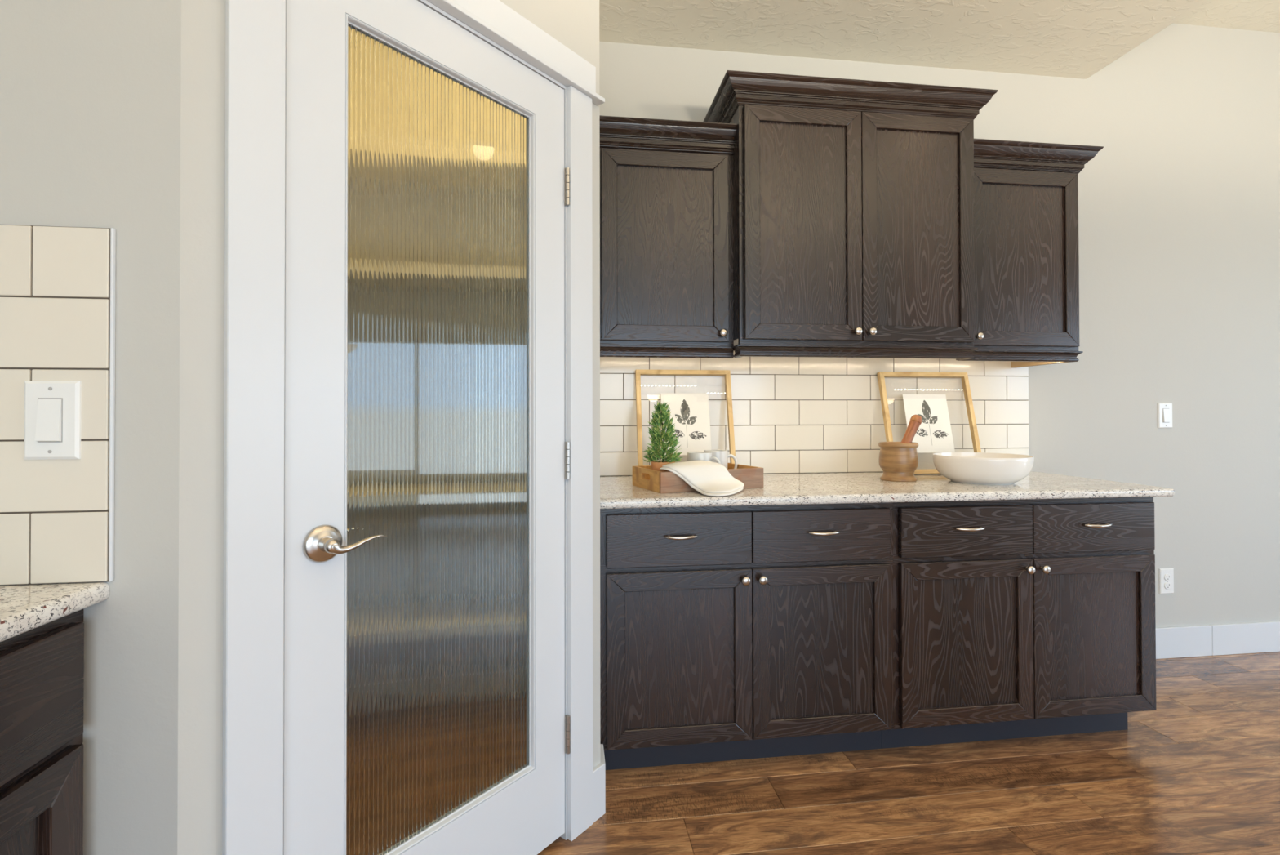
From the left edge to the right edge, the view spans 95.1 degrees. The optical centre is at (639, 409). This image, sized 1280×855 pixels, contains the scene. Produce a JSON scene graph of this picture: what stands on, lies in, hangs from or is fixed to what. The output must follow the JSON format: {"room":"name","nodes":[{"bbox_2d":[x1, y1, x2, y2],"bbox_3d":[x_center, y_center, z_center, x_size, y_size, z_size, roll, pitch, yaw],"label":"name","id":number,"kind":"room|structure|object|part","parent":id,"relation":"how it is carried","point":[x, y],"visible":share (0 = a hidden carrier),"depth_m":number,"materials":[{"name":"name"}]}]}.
{"room":"kitchen","nodes":[
{"label":"kitchen","id":0,"kind":"room"},
{"bbox_2d":[0,0,181,854],"bbox_3d":[-1.101,-0.196,0.929,0.745,2.712,0.124,0,0,-7],"label":"wall","id":1,"kind":"structure","parent":0,"point":[90,90],"depth_m":0.91,"materials":[{"name":"grey paint"}]},
{"bbox_2d":[24,380,81,459],"bbox_3d":[-0.891,0.016,0.885,0.075,0.119,0.012,0,0,-7],"label":"light switch","id":2,"kind":"object","parent":1,"relation":"attached to","point":[52,408],"visible":1,"depth_m":0.89,"materials":[{"name":"white plastic"}]},
{"bbox_2d":[177,0,600,854],"bbox_3d":[-0.466,-0.194,1.350,0.115,2.712,0.991,0,-1,38],"label":"wall","id":3,"kind":"structure","parent":0,"point":[575,24],"depth_m":0.95,"materials":[{"name":"grey paint"}]},
{"bbox_2d":[222,0,285,854],"bbox_3d":[-0.655,0.137,0.996,0.017,2.046,0.086,0,-1,38],"label":"trim","id":4,"kind":"structure","parent":3,"relation":"attached to","point":[253,620],"depth_m":0.99,"materials":[{"name":"white wood"}]},
{"bbox_2d":[283,0,569,854],"bbox_3d":[-0.440,0.133,1.337,0.133,2.013,0.705,0,-1,35],"label":"door","id":5,"kind":"structure","parent":3,"relation":"in","point":[427,466],"depth_m":1.27,"materials":[{"name":"white wood"}]},
{"bbox_3d":[-0.586,0.249,1.087,0.014,0.069,0.069,0,-1,38],"label":"lever handle","id":6,"kind":"part","parent":5,"relation":"part of","materials":[{"name":"silver metal"}]},
{"bbox_3d":[-0.530,0.251,1.103,0.016,0.029,0.115,0,-1,38],"label":"lever","id":7,"kind":"part","parent":5,"relation":"part of","materials":[{"name":"silver metal"}]},
{"bbox_3d":[-0.431,0.077,1.326,0.006,1.668,0.470,0,-1,38],"label":"reeded glass pane","id":8,"kind":"part","parent":5,"relation":"part of","materials":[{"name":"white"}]},
{"bbox_2d":[417,0,567,839],"bbox_3d":[-0.463,0.134,1.350,0.116,2.055,0.727,0,-1,38],"label":"trim","id":9,"kind":"structure","parent":3,"relation":"attached to","point":[427,3],"depth_m":1.59,"materials":[{"name":"white wood"}]},
{"bbox_2d":[426,0,604,105],"bbox_3d":[-0.407,-0.891,1.314,0.030,0.012,0.962,0,-1,38],"label":"trim","id":10,"kind":"structure","parent":3,"relation":"attached to","point":[450,6],"depth_m":1.43,"materials":[{"name":"white wood"}]},
{"bbox_2d":[452,0,595,92],"bbox_3d":[-0.412,-0.939,1.317,0.021,0.082,0.912,0,-1,38],"label":"trim","id":11,"kind":"structure","parent":3,"relation":"attached to","point":[495,13],"depth_m":1.48,"materials":[{"name":"white wood"}]},
{"bbox_2d":[566,85,592,840],"bbox_3d":[-0.166,0.141,1.624,0.017,2.046,0.087,0,-1,38],"label":"trim","id":12,"kind":"structure","parent":3,"relation":"attached to","point":[579,105],"depth_m":1.61,"materials":[{"name":"white wood"}]},
{"bbox_2d":[537,651,1279,854],"bbox_3d":[2.220,1.171,-0.617,7.150,0.060,6.843,0,0,-7],"label":"floor","id":13,"kind":"structure","parent":0,"point":[1197,773],"depth_m":1.77,"materials":[{"name":"brown wood"}]},
{"bbox_2d":[0,608,84,854],"bbox_3d":[-1.074,0.724,0.377,0.662,0.862,0.980,0,0,-7],"label":"base cabinet","id":14,"kind":"object","parent":13,"relation":"on","point":[42,668],"visible":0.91,"depth_m":0.81,"materials":[{"name":"brown wood"}]},
{"bbox_3d":[-0.817,0.768,0.643,0.008,0.434,0.360,0,0,-7],"label":"door","id":15,"kind":"part","parent":14,"relation":"part of","materials":[{"name":"brown wood"}]},
{"bbox_3d":[-0.796,0.308,0.415,0.001,0.030,0.980,0,0,-7],"label":"frame rail","id":16,"kind":"part","parent":14,"relation":"part of","materials":[{"name":"brown wood"}]},
{"bbox_3d":[-0.795,0.489,0.414,0.001,0.036,0.980,0,0,-7],"label":"frame rail","id":17,"kind":"part","parent":14,"relation":"part of","materials":[{"name":"brown wood"}]},
{"bbox_3d":[-0.814,0.527,0.645,0.020,0.056,0.465,0,0,-7],"label":"rail","id":18,"kind":"part","parent":14,"relation":"part of","materials":[{"name":"brown wood"}]},
{"bbox_3d":[-0.814,0.399,0.646,0.020,0.166,0.466,0,0,-7],"label":"drawer","id":19,"kind":"part","parent":14,"relation":"part of","materials":[{"name":"brown wood"}]},
{"bbox_2d":[0,582,109,641],"bbox_3d":[-1.077,0.276,0.353,0.647,0.030,1.034,0,0,-7],"label":"countertop","id":20,"kind":"structure","parent":14,"relation":"on","point":[24,608],"depth_m":0.82,"materials":[{"name":"stone"}]},
{"bbox_2d":[600,502,893,769],"bbox_3d":[0.320,0.736,2.158,0.975,0.862,0.662,0,0,-7],"label":"base cabinet","id":21,"kind":"object","parent":13,"relation":"on","point":[744,632],"visible":0.99,"depth_m":1.86,"materials":[{"name":"brown wood"}]},
{"bbox_3d":[0.126,0.407,1.842,0.462,0.166,0.020,0,0,-7],"label":"drawer","id":22,"kind":"part","parent":21,"relation":"part of","materials":[{"name":"brown wood"}]},
{"bbox_3d":[0.126,0.535,1.841,0.462,0.056,0.020,0,0,-7],"label":"rail","id":23,"kind":"part","parent":21,"relation":"part of","materials":[{"name":"brown wood"}]},
{"bbox_3d":[0.126,0.776,1.843,0.358,0.434,0.008,0,0,-7],"label":"door","id":24,"kind":"part","parent":21,"relation":"part of","materials":[{"name":"brown wood"}]},
{"bbox_3d":[0.127,1.018,1.837,0.462,0.056,0.020,0,0,-7],"label":"rail","id":25,"kind":"part","parent":21,"relation":"part of","materials":[{"name":"brown wood"}]},
{"bbox_3d":[0.128,0.396,1.818,0.104,0.012,0.028,0,0,-7],"label":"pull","id":26,"kind":"part","parent":21,"relation":"part of","materials":[{"name":"silver metal"}]},
{"bbox_3d":[0.354,0.318,1.882,0.975,0.030,0.001,0,0,-7],"label":"frame rail","id":27,"kind":"part","parent":21,"relation":"part of","materials":[{"name":"brown wood"}]},
{"bbox_3d":[0.354,0.499,1.880,0.975,0.036,0.001,0,0,-7],"label":"frame rail","id":28,"kind":"part","parent":21,"relation":"part of","materials":[{"name":"brown wood"}]},
{"bbox_3d":[0.332,0.537,1.842,0.029,0.029,0.028,0,0,-7],"label":"knob","id":29,"kind":"part","parent":21,"relation":"part of","materials":[{"name":"silver metal"}]},
{"bbox_3d":[0.355,1.047,1.876,0.975,0.020,0.001,0,0,-7],"label":"frame rail","id":30,"kind":"part","parent":21,"relation":"part of","materials":[{"name":"brown wood"}]},
{"bbox_3d":[0.387,0.537,1.849,0.029,0.029,0.028,0,0,-7],"label":"knob","id":31,"kind":"part","parent":21,"relation":"part of","materials":[{"name":"silver metal"}]},
{"bbox_3d":[0.589,0.406,1.900,0.466,0.166,0.020,0,0,-7],"label":"drawer","id":32,"kind":"part","parent":21,"relation":"part of","materials":[{"name":"brown wood"}]},
{"bbox_3d":[0.589,0.534,1.899,0.466,0.056,0.020,0,0,-7],"label":"rail","id":33,"kind":"part","parent":21,"relation":"part of","materials":[{"name":"brown wood"}]},
{"bbox_3d":[0.589,0.776,1.901,0.361,0.434,0.008,0,0,-7],"label":"door","id":34,"kind":"part","parent":21,"relation":"part of","materials":[{"name":"brown wood"}]},
{"bbox_3d":[0.590,1.018,1.895,0.466,0.056,0.020,0,0,-7],"label":"rail","id":35,"kind":"part","parent":21,"relation":"part of","materials":[{"name":"brown wood"}]},
{"bbox_3d":[0.592,0.396,1.876,0.104,0.012,0.028,0,0,-7],"label":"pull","id":36,"kind":"part","parent":21,"relation":"part of","materials":[{"name":"silver metal"}]},
{"bbox_2d":[881,496,1155,748],"bbox_3d":[1.290,0.735,2.279,0.979,0.862,0.662,0,0,-7],"label":"base cabinet","id":37,"kind":"object","parent":13,"relation":"on","point":[1012,618],"visible":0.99,"depth_m":1.98,"materials":[{"name":"brown wood"}]},
{"bbox_2d":[600,471,1174,508],"bbox_3d":[0.815,0.288,2.222,1.973,0.030,0.673,0,0,-7],"label":"countertop","id":38,"kind":"structure","parent":37,"relation":"on","point":[850,487],"depth_m":1.96,"materials":[{"name":"stone"}]},
{"bbox_2d":[635,368,735,465],"bbox_3d":[0.186,0.054,2.409,0.401,0.442,0.115,0,0,-7],"label":"picture frame","id":39,"kind":"object","parent":38,"relation":"on","point":[690,412],"visible":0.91,"depth_m":2.42,"materials":[{"name":"brown wood"}]},
{"bbox_2d":[661,393,711,454],"bbox_3d":[0.190,0.058,2.409,0.201,0.253,0.055,0,0,-7],"label":"print","id":40,"kind":"object","parent":39,"relation":"attached to","point":[690,412],"depth_m":2.41,"materials":[{"name":"white paper"}]},
{"bbox_2d":[632,462,763,493],"bbox_3d":[0.202,0.238,2.087,0.396,0.069,0.250,0,-1,-22],"label":"wooden tray","id":41,"kind":"object","parent":38,"relation":"on","point":[643,477],"visible":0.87,"depth_m":2.01,"materials":[{"name":"brown wood"}]},
{"bbox_2d":[642,401,682,471],"bbox_3d":[0.081,0.115,2.021,0.145,0.296,0.141,0,0,-7],"label":"potted plant","id":42,"kind":"object","parent":41,"relation":"on","point":[656,437],"visible":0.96,"depth_m":2.00,"materials":[{"name":"green plant"}]},
{"bbox_3d":[0.080,0.221,2.019,0.083,0.084,0.083,0,0,-7],"label":"pot","id":43,"kind":"part","parent":42,"relation":"part of","materials":[{"name":"ceramic"}]},
{"bbox_2d":[659,460,743,495],"bbox_3d":[0.214,0.222,1.954,0.242,0.095,0.202,0,-1,34],"label":"cloth napkin","id":44,"kind":"object","parent":41,"relation":"on","point":[707,477],"visible":1,"depth_m":1.93,"materials":[{"name":"white fabric"}]},
{"bbox_2d":[687,451,720,463],"bbox_3d":[0.219,0.207,2.074,0.088,0.111,0.114,0,-1,-28],"label":"coffee mug","id":45,"kind":"object","parent":41,"relation":"on","point":[691,455],"visible":0.34,"depth_m":2.05,"materials":[{"name":"white ceramic"}]},
{"bbox_3d":[0.264,0.208,2.055,0.042,0.086,0.012,0,-1,31],"label":"handle","id":46,"kind":"part","parent":45,"relation":"part of","materials":[{"name":"white ceramic"}]},
{"bbox_2d":[703,449,737,468],"bbox_3d":[0.294,0.207,2.174,0.115,0.112,0.088,0,-1,29],"label":"coffee mug","id":47,"kind":"object","parent":41,"relation":"on","point":[722,455],"visible":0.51,"depth_m":2.15,"materials":[{"name":"white ceramic"}]},
{"bbox_3d":[0.343,0.208,2.182,0.042,0.086,0.012,0,0,-1],"label":"handle","id":48,"kind":"part","parent":47,"relation":"part of","materials":[{"name":"white ceramic"}]},
{"bbox_2d":[878,441,918,481],"bbox_3d":[1.002,0.200,2.272,0.143,0.146,0.143,0,0,-7],"label":"mortar","id":49,"kind":"object","parent":38,"relation":"on","point":[899,461],"visible":0.98,"depth_m":2.22,"materials":[{"name":"brown wood"}]},
{"bbox_2d":[900,414,922,443],"bbox_3d":[1.043,0.121,2.287,0.133,0.205,0.044,0,0,-16],"label":"pestle","id":50,"kind":"object","parent":49,"relation":"in","point":[916,420],"visible":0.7,"depth_m":2.28,"materials":[{"name":"brown wood"}]},
{"bbox_3d":[1.087,0.037,2.302,0.043,0.030,0.043,29,-8,-5],"label":"knob","id":51,"kind":"part","parent":50,"relation":"part of","materials":[{"name":"brown wood"}]},
{"bbox_2d":[877,371,981,474],"bbox_3d":[1.257,0.054,2.537,0.415,0.440,0.127,0,0,-7],"label":"picture frame","id":52,"kind":"object","parent":38,"relation":"on","point":[934,434],"visible":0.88,"depth_m":2.54,"materials":[{"name":"brown wood"}]},
{"bbox_2d":[902,394,955,453],"bbox_3d":[1.249,0.059,2.535,0.202,0.252,0.062,0,0,-7],"label":"print","id":53,"kind":"object","parent":52,"relation":"attached to","point":[934,434],"depth_m":2.54,"materials":[{"name":"white paper"}]},
{"bbox_2d":[932,452,1034,484],"bbox_3d":[1.291,0.222,2.214,0.330,0.100,0.330,0,0,-7],"label":"serving bowl","id":54,"kind":"object","parent":38,"relation":"on","point":[974,468],"visible":1,"depth_m":2.10,"materials":[{"name":"white ceramic"}]},
{"bbox_3d":[1.324,0.679,2.009,0.979,0.754,0.018,0,0,-7],"label":"frame","id":55,"kind":"part","parent":37,"relation":"part of","materials":[{"name":"brown wood"}]},
{"bbox_3d":[1.325,1.046,1.997,0.979,0.020,0.001,0,0,-7],"label":"frame rail","id":56,"kind":"part","parent":37,"relation":"part of","materials":[{"name":"brown wood"}]},
{"bbox_3d":[1.093,0.406,1.963,0.475,0.166,0.020,0,0,-7],"label":"drawer","id":57,"kind":"part","parent":37,"relation":"part of","materials":[{"name":"brown wood"}]},
{"bbox_3d":[1.094,0.534,1.962,0.475,0.056,0.020,0,0,-7],"label":"rail","id":58,"kind":"part","parent":37,"relation":"part of","materials":[{"name":"brown wood"}]},
{"bbox_3d":[1.094,0.776,1.964,0.370,0.434,0.008,0,0,-7],"label":"door","id":59,"kind":"part","parent":37,"relation":"part of","materials":[{"name":"brown wood"}]},
{"bbox_3d":[1.095,1.017,1.958,0.475,0.056,0.020,0,0,-7],"label":"rail","id":60,"kind":"part","parent":37,"relation":"part of","materials":[{"name":"brown wood"}]},
{"bbox_3d":[1.096,0.396,1.939,0.104,0.012,0.028,0,0,-7],"label":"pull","id":61,"kind":"part","parent":37,"relation":"part of","materials":[{"name":"silver metal"}]},
{"bbox_3d":[1.324,0.317,2.003,0.979,0.030,0.001,0,0,-7],"label":"frame rail","id":62,"kind":"part","parent":37,"relation":"part of","materials":[{"name":"brown wood"}]},
{"bbox_3d":[1.324,0.498,2.002,0.979,0.036,0.001,0,0,-7],"label":"frame rail","id":63,"kind":"part","parent":37,"relation":"part of","materials":[{"name":"brown wood"}]},
{"bbox_3d":[1.306,0.536,1.964,0.029,0.029,0.028,0,0,-7],"label":"knob","id":64,"kind":"part","parent":37,"relation":"part of","materials":[{"name":"silver metal"}]},
{"bbox_3d":[1.362,0.536,1.971,0.029,0.029,0.028,0,0,-7],"label":"knob","id":65,"kind":"part","parent":37,"relation":"part of","materials":[{"name":"silver metal"}]},
{"bbox_3d":[1.563,0.406,2.022,0.465,0.166,0.020,0,0,-7],"label":"drawer","id":66,"kind":"part","parent":37,"relation":"part of","materials":[{"name":"brown wood"}]},
{"bbox_3d":[1.563,0.534,2.021,0.464,0.056,0.020,0,0,-7],"label":"rail","id":67,"kind":"part","parent":37,"relation":"part of","materials":[{"name":"brown wood"}]},
{"bbox_3d":[1.563,0.775,2.023,0.360,0.434,0.008,0,0,-7],"label":"door","id":68,"kind":"part","parent":37,"relation":"part of","materials":[{"name":"brown wood"}]},
{"bbox_3d":[1.564,1.017,2.017,0.464,0.056,0.020,0,0,-7],"label":"rail","id":69,"kind":"part","parent":37,"relation":"part of","materials":[{"name":"brown wood"}]},
{"bbox_3d":[1.566,0.395,1.998,0.104,0.012,0.028,0,0,-7],"label":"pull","id":70,"kind":"part","parent":37,"relation":"part of","materials":[{"name":"silver metal"}]},
{"bbox_2d":[599,23,1279,626],"bbox_3d":[1.797,-0.387,2.746,7.250,3.112,0.129,0,0,-7],"label":"wall","id":71,"kind":"structure","parent":0,"point":[1179,206],"depth_m":2.76,"materials":[{"name":"grey paint"}]},
{"bbox_2d":[599,115,737,358],"bbox_3d":[0.074,-0.615,2.286,0.522,0.848,0.376,0,0,-7],"label":"upper cabinet","id":72,"kind":"object","parent":71,"relation":"attached to","point":[667,291],"visible":0.92,"depth_m":2.15,"materials":[{"name":"brown wood"}]},
{"bbox_3d":[0.094,-0.916,2.151,0.470,0.056,0.020,0,0,-7],"label":"rail","id":73,"kind":"part","parent":72,"relation":"part of","materials":[{"name":"brown wood"}]},
{"bbox_3d":[0.094,-0.598,2.153,0.365,0.588,0.008,0,0,-7],"label":"door","id":74,"kind":"part","parent":72,"relation":"part of","materials":[{"name":"brown wood"}]},
{"bbox_3d":[0.095,-0.280,2.146,0.470,0.056,0.020,0,0,-7],"label":"rail","id":75,"kind":"part","parent":72,"relation":"part of","materials":[{"name":"brown wood"}]},
{"bbox_3d":[0.090,-0.214,2.161,0.522,0.042,0.030,0,0,-7],"label":"light rail","id":76,"kind":"part","parent":72,"relation":"part of","materials":[{"name":"brown wood"}]},
{"bbox_3d":[0.091,-0.249,2.156,0.522,0.028,0.001,0,0,-7],"label":"frame rail","id":77,"kind":"part","parent":72,"relation":"part of","materials":[{"name":"brown wood"}]},
{"bbox_3d":[0.093,-0.996,2.132,0.522,0.088,0.060,0,0,-7],"label":"crown molding","id":78,"kind":"part","parent":72,"relation":"part of","materials":[{"name":"brown wood"}]},
{"bbox_3d":[0.305,-0.282,2.148,0.029,0.029,0.028,0,0,-7],"label":"knob","id":79,"kind":"part","parent":72,"relation":"part of","materials":[{"name":"silver metal"}]},
{"bbox_2d":[600,356,1028,475],"bbox_3d":[0.785,0.010,2.558,1.999,0.531,0.005,0,0,-7],"label":"backsplash","id":80,"kind":"structure","parent":71,"relation":"attached to","point":[798,357],"depth_m":2.53,"materials":[{"name":"beige tile"}]},
{"bbox_2d":[703,70,998,359],"bbox_3d":[0.793,-0.691,2.339,1.037,0.996,0.452,0,0,-7],"label":"upper cabinet","id":81,"kind":"object","parent":71,"relation":"attached to","point":[854,228],"visible":0.98,"depth_m":2.15,"materials":[{"name":"brown wood"}]},
{"bbox_3d":[0.813,-0.669,2.183,0.917,0.866,0.018,0,0,-7],"label":"frame","id":82,"kind":"part","parent":81,"relation":"part of","materials":[{"name":"brown wood"}]},
{"bbox_3d":[0.595,-1.070,2.139,0.444,0.056,0.020,0,0,-7],"label":"rail","id":83,"kind":"part","parent":81,"relation":"part of","materials":[{"name":"brown wood"}]},
{"bbox_3d":[0.595,-0.676,2.140,0.339,0.738,0.008,0,0,-7],"label":"door","id":84,"kind":"part","parent":81,"relation":"part of","materials":[{"name":"brown wood"}]},
{"bbox_3d":[0.596,-0.283,2.133,0.444,0.056,0.020,0,0,-7],"label":"rail","id":85,"kind":"part","parent":81,"relation":"part of","materials":[{"name":"brown wood"}]},
{"bbox_3d":[0.792,-1.145,2.343,1.037,0.088,0.451,0,0,-7],"label":"crown molding","id":86,"kind":"part","parent":81,"relation":"part of","materials":[{"name":"brown wood"}]},
{"bbox_3d":[0.811,-0.215,2.203,0.937,0.042,0.085,0,0,-7],"label":"light rail","id":87,"kind":"part","parent":81,"relation":"part of","materials":[{"name":"brown wood"}]},
{"bbox_3d":[0.815,-0.252,2.171,0.917,0.030,0.001,0,0,-7],"label":"frame rail","id":88,"kind":"part","parent":81,"relation":"part of","materials":[{"name":"brown wood"}]},
{"bbox_3d":[0.793,-0.286,2.133,0.029,0.029,0.028,0,0,-7],"label":"knob","id":89,"kind":"part","parent":81,"relation":"part of","materials":[{"name":"silver metal"}]},
{"bbox_3d":[0.848,-0.286,2.140,0.029,0.029,0.028,0,0,-7],"label":"knob","id":90,"kind":"part","parent":81,"relation":"part of","materials":[{"name":"silver metal"}]},
{"bbox_3d":[1.040,-0.283,2.189,0.446,0.056,0.020,0,0,-7],"label":"rail","id":91,"kind":"part","parent":81,"relation":"part of","materials":[{"name":"brown wood"}]},
{"bbox_3d":[1.039,-0.676,2.196,0.342,0.738,0.008,0,0,-7],"label":"door","id":92,"kind":"part","parent":81,"relation":"part of","materials":[{"name":"brown wood"}]},
{"bbox_3d":[1.039,-1.070,2.195,0.446,0.056,0.020,0,0,-7],"label":"rail","id":93,"kind":"part","parent":81,"relation":"part of","materials":[{"name":"brown wood"}]},
{"bbox_2d":[957,138,1103,367],"bbox_3d":[1.530,-0.616,2.469,0.576,0.848,0.376,0,0,-7],"label":"upper cabinet","id":94,"kind":"object","parent":71,"relation":"attached to","point":[1026,193],"visible":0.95,"depth_m":2.33,"materials":[{"name":"brown wood"}]},
{"bbox_3d":[1.317,-0.286,2.275,0.029,0.029,0.028,0,0,-7],"label":"knob","id":95,"kind":"part","parent":94,"relation":"part of","materials":[{"name":"silver metal"}]},
{"bbox_3d":[1.503,-0.214,2.487,0.526,0.042,0.326,0,0,-7],"label":"light rail","id":96,"kind":"part","parent":94,"relation":"part of","materials":[{"name":"brown wood"}]},
{"bbox_3d":[1.522,-0.601,2.332,0.370,0.591,0.008,0,0,-7],"label":"door","id":97,"kind":"part","parent":94,"relation":"part of","materials":[{"name":"brown wood"}]},
{"bbox_3d":[1.517,-0.251,2.334,0.515,0.028,0.001,0,0,-7],"label":"frame rail","id":98,"kind":"part","parent":94,"relation":"part of","materials":[{"name":"brown wood"}]},
{"bbox_3d":[1.522,-0.920,2.330,0.475,0.056,0.020,0,0,-7],"label":"rail","id":99,"kind":"part","parent":94,"relation":"part of","materials":[{"name":"brown wood"}]},
{"bbox_3d":[1.523,-0.281,2.325,0.475,0.056,0.020,0,0,-7],"label":"rail","id":100,"kind":"part","parent":94,"relation":"part of","materials":[{"name":"brown wood"}]},
{"bbox_3d":[1.529,-0.996,2.471,0.576,0.088,0.376,0,0,-7],"label":"crown molding","id":101,"kind":"part","parent":94,"relation":"part of","materials":[{"name":"brown wood"}]},
{"bbox_2d":[1157,402,1172,427],"bbox_3d":[2.485,0.028,2.767,0.075,0.119,0.012,0,0,-7],"label":"light switch","id":102,"kind":"object","parent":71,"relation":"attached to","point":[1164,410],"visible":1,"depth_m":2.77,"materials":[{"name":"white plastic"}]},
{"bbox_2d":[1159,568,1173,593],"bbox_3d":[2.486,0.809,2.762,0.075,0.119,0.010,0,0,-7],"label":"wall outlet","id":103,"kind":"object","parent":71,"relation":"attached to","point":[1166,575],"visible":1,"depth_m":2.76,"materials":[{"name":"white plastic"}]},
{"bbox_2d":[1164,573,1170,580],"bbox_3d":[2.486,0.789,2.759,0.034,0.034,0.003,0,0,-7],"label":"receptacle","id":104,"kind":"object","parent":103,"relation":"attached to","point":[1166,575],"depth_m":2.76,"materials":[{"name":"grey plastic"}]},
{"bbox_2d":[1164,582,1171,588],"bbox_3d":[2.486,0.828,2.759,0.034,0.034,0.003,0,0,-7],"label":"receptacle","id":105,"kind":"object","parent":103,"relation":"attached to","point":[1166,584],"depth_m":2.76,"materials":[{"name":"grey plastic"}]},
{"bbox_2d":[1155,620,1279,658],"bbox_3d":[3.485,1.095,2.882,3.570,0.143,0.014,0,0,-7],"label":"baseboard","id":106,"kind":"structure","parent":71,"relation":"attached to","point":[1264,636],"depth_m":2.78,"materials":[{"name":"white wood"}]},
{"bbox_2d":[599,0,1279,79],"bbox_3d":[2.214,-1.771,-0.593,7.150,0.400,6.843,0,0,-7],"label":"ceiling","id":107,"kind":"structure","parent":0,"point":[1063,38],"depth_m":2.38,"materials":[{"name":"beige paint"}]},
{"bbox_3d":[-0.220,-0.189,2.064,0.115,2.712,0.738,0,0,-7],"label":"wall","id":108,"kind":"structure","parent":0,"visible":0},
{"bbox_2d":[592,743,605,822],"bbox_3d":[-0.116,1.093,1.718,0.040,0.143,0.145,0,0,8],"label":"baseboard","id":109,"kind":"structure","parent":108,"relation":"attached to","point":[599,770],"depth_m":1.67,"materials":[{"name":"white wood"}]}
]}

